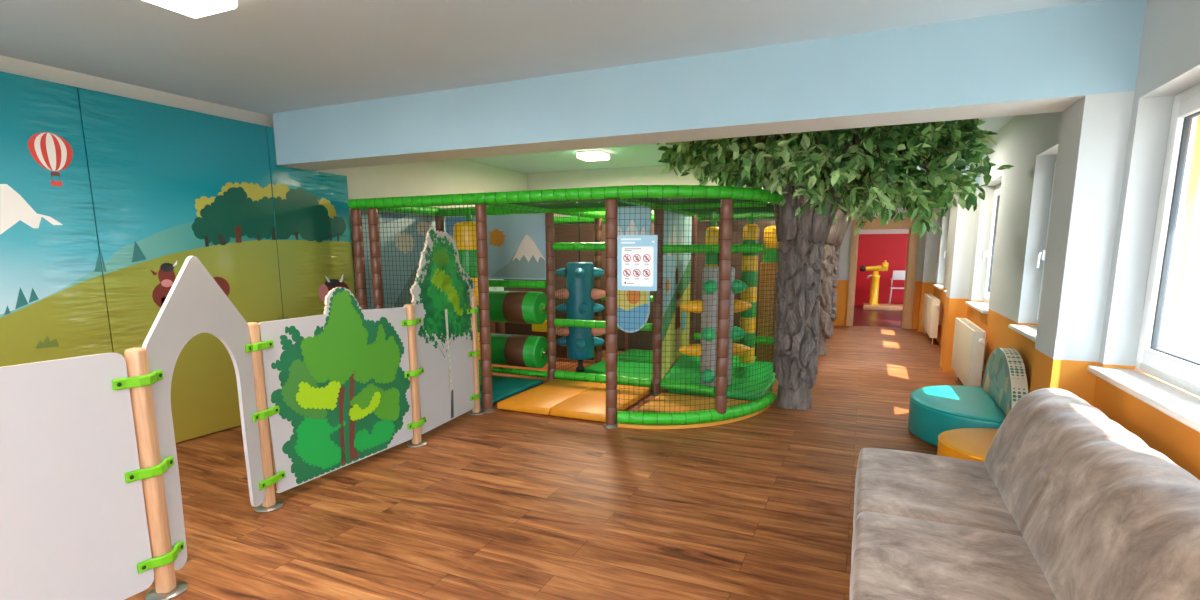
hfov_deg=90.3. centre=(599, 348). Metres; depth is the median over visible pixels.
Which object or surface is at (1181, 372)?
window
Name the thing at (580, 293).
hanging bag
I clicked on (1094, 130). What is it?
pilaster
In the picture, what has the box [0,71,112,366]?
wall mural
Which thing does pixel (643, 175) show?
wall
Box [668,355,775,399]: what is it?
play mat
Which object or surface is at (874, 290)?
cannon
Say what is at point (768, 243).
hanging bag
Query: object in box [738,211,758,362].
hanging bag
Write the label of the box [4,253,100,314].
print
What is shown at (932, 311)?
radiator
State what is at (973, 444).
seat
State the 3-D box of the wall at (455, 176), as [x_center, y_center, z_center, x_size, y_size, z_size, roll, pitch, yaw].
[-3.365,-0.652,4.952,0.200,2.710,10.800,4,10,24]
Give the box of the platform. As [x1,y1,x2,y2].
[863,303,902,310]
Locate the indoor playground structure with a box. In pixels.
[348,185,783,428]
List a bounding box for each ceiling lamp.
[143,0,237,17]
[577,150,609,160]
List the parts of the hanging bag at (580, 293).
climbing knob, climbing knob, climbing knob, climbing knob, climbing knob, foot post, climbing knob, climbing knob, climbing knob, climbing knob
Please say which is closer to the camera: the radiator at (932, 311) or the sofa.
the sofa
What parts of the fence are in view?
panel, post, plate, gable panel, post, plate, bush panel, post, plate, birch panel, post, plate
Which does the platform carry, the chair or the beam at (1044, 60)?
the chair
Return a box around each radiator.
[922,294,941,343]
[951,318,986,386]
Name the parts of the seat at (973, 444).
seat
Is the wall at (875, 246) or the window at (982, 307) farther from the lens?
the wall at (875, 246)
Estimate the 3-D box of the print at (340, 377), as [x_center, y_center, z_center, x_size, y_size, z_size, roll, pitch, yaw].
[-1.697,0.190,4.032,0.003,1.200,1.166,4,10,24]
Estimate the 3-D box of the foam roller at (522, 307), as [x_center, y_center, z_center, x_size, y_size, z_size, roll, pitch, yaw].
[-1.210,-0.494,7.025,1.320,0.374,0.374,4,10,24]
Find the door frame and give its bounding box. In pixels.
[846,218,918,328]
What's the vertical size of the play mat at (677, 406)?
0.030 m
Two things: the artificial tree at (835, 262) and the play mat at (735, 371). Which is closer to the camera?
the play mat at (735, 371)
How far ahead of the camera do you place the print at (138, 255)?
4.37 m
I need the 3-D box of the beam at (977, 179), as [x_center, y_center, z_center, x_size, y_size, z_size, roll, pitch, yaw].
[3.549,-2.256,7.624,2.200,0.440,0.400,4,10,24]
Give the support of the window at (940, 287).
in the wall at (1169, 58)
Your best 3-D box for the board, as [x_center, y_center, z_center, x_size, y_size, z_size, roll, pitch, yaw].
[0.303,-0.776,5.965,0.420,1.250,0.027,4,10,24]
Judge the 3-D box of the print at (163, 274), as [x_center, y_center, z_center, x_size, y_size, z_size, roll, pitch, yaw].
[-3.244,-0.483,4.753,0.001,0.440,0.610,4,10,24]
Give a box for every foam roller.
[489,290,546,323]
[490,333,547,367]
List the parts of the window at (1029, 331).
sill, handle, sash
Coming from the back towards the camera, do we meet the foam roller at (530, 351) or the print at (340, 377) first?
the foam roller at (530, 351)
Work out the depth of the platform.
15.19 m
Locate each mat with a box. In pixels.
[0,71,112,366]
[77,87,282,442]
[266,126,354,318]
[480,375,542,406]
[497,379,649,421]
[565,349,651,390]
[618,393,769,428]
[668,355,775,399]
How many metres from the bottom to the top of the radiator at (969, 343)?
0.722 m
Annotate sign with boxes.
[617,235,657,290]
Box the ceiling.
[0,0,1100,173]
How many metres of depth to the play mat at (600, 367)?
7.54 m
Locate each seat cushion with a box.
[849,512,1055,599]
[853,448,1022,536]
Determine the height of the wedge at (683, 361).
0.275 m
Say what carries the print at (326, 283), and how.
attached to the wall mural at (311, 209)
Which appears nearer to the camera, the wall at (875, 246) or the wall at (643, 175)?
the wall at (643, 175)
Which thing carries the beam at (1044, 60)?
attached to the ceiling
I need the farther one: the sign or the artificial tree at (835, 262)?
the artificial tree at (835, 262)
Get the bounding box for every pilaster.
[917,209,940,331]
[940,188,978,371]
[1030,91,1134,405]
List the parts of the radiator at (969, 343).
plate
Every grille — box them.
[925,294,938,300]
[956,318,985,331]
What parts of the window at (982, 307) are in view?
sill, handle, sash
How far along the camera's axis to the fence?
2.72 m
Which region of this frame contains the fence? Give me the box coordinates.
[0,228,484,599]
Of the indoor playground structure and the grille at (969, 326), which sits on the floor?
the indoor playground structure
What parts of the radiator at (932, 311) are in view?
plate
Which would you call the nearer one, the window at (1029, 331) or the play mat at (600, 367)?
the window at (1029, 331)
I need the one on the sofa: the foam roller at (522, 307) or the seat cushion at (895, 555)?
the seat cushion at (895, 555)
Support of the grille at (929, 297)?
attached to the radiator at (932, 311)
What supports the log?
on the play mat at (735, 371)
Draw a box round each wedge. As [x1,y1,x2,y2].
[663,344,699,382]
[741,361,774,381]
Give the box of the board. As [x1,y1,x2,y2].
[617,206,650,332]
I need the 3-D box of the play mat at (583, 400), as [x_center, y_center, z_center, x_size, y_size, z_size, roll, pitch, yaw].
[-0.227,0.497,6.003,1.140,0.070,1.180,4,10,24]
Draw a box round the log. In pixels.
[679,221,751,385]
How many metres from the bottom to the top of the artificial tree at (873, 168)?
2.710 m
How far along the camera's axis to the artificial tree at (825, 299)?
8.47 m
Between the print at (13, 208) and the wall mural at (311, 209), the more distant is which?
the wall mural at (311, 209)
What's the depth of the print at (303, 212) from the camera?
5.69 m
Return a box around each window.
[933,250,946,289]
[965,184,1000,313]
[1008,159,1056,341]
[1087,83,1199,432]
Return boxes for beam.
[272,0,1146,169]
[795,149,979,190]
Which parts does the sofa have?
backrest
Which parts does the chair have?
backrest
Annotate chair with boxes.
[888,271,905,305]
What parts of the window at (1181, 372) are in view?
sill, sash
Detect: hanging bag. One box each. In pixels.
[453,209,481,385]
[555,214,605,370]
[705,212,718,265]
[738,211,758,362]
[763,225,777,262]
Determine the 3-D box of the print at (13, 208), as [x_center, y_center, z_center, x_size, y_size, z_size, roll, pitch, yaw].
[-3.634,-0.877,3.803,0.001,0.312,0.330,4,10,24]
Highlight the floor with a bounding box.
[125,306,963,599]
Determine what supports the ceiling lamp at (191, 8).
attached to the ceiling
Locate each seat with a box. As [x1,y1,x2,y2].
[908,347,1027,445]
[937,394,1025,461]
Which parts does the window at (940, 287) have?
sill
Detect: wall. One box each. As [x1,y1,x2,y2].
[0,55,527,298]
[527,165,774,349]
[833,209,924,328]
[854,229,908,305]
[934,0,1199,480]
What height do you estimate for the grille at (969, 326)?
0.016 m
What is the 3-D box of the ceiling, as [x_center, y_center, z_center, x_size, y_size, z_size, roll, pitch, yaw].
[0.606,-2.186,5.410,6.900,0.150,15.300,4,10,24]
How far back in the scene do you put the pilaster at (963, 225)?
7.28 m
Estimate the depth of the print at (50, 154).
3.88 m
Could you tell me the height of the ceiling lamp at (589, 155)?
0.085 m
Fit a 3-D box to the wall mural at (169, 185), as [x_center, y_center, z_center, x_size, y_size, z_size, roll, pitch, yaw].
[-3.252,-0.580,4.841,0.100,2.578,1.382,4,10,24]
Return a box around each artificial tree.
[657,118,1013,409]
[818,195,912,355]
[829,210,877,334]
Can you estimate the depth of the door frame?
11.47 m
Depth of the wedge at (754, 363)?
6.78 m
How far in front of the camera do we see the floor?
3.56 m
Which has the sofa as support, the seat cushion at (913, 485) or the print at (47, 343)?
the seat cushion at (913, 485)
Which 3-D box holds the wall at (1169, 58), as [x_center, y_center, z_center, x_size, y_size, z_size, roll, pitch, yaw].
[3.484,-0.572,4.382,0.490,3.300,15.300,4,10,24]
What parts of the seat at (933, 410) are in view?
seat, backrest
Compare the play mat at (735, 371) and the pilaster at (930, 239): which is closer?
the play mat at (735, 371)
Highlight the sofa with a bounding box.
[849,388,1199,599]
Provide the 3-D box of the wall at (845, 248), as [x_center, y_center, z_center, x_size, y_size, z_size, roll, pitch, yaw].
[5.246,-1.785,11.761,3.450,2.710,0.200,4,10,24]
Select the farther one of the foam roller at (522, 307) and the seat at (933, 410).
the foam roller at (522, 307)
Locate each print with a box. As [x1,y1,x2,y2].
[0,184,62,234]
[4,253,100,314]
[28,132,72,186]
[36,335,58,347]
[100,241,145,271]
[150,261,229,306]
[191,182,275,246]
[271,287,409,483]
[272,183,345,241]
[318,275,348,300]
[416,228,473,417]
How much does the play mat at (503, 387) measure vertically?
0.044 m
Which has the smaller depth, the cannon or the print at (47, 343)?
the print at (47, 343)
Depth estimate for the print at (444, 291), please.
4.99 m
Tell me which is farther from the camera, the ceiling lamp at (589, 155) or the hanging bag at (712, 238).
the ceiling lamp at (589, 155)
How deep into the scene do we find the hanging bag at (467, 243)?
6.06 m
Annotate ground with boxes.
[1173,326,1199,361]
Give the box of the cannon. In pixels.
[860,261,888,304]

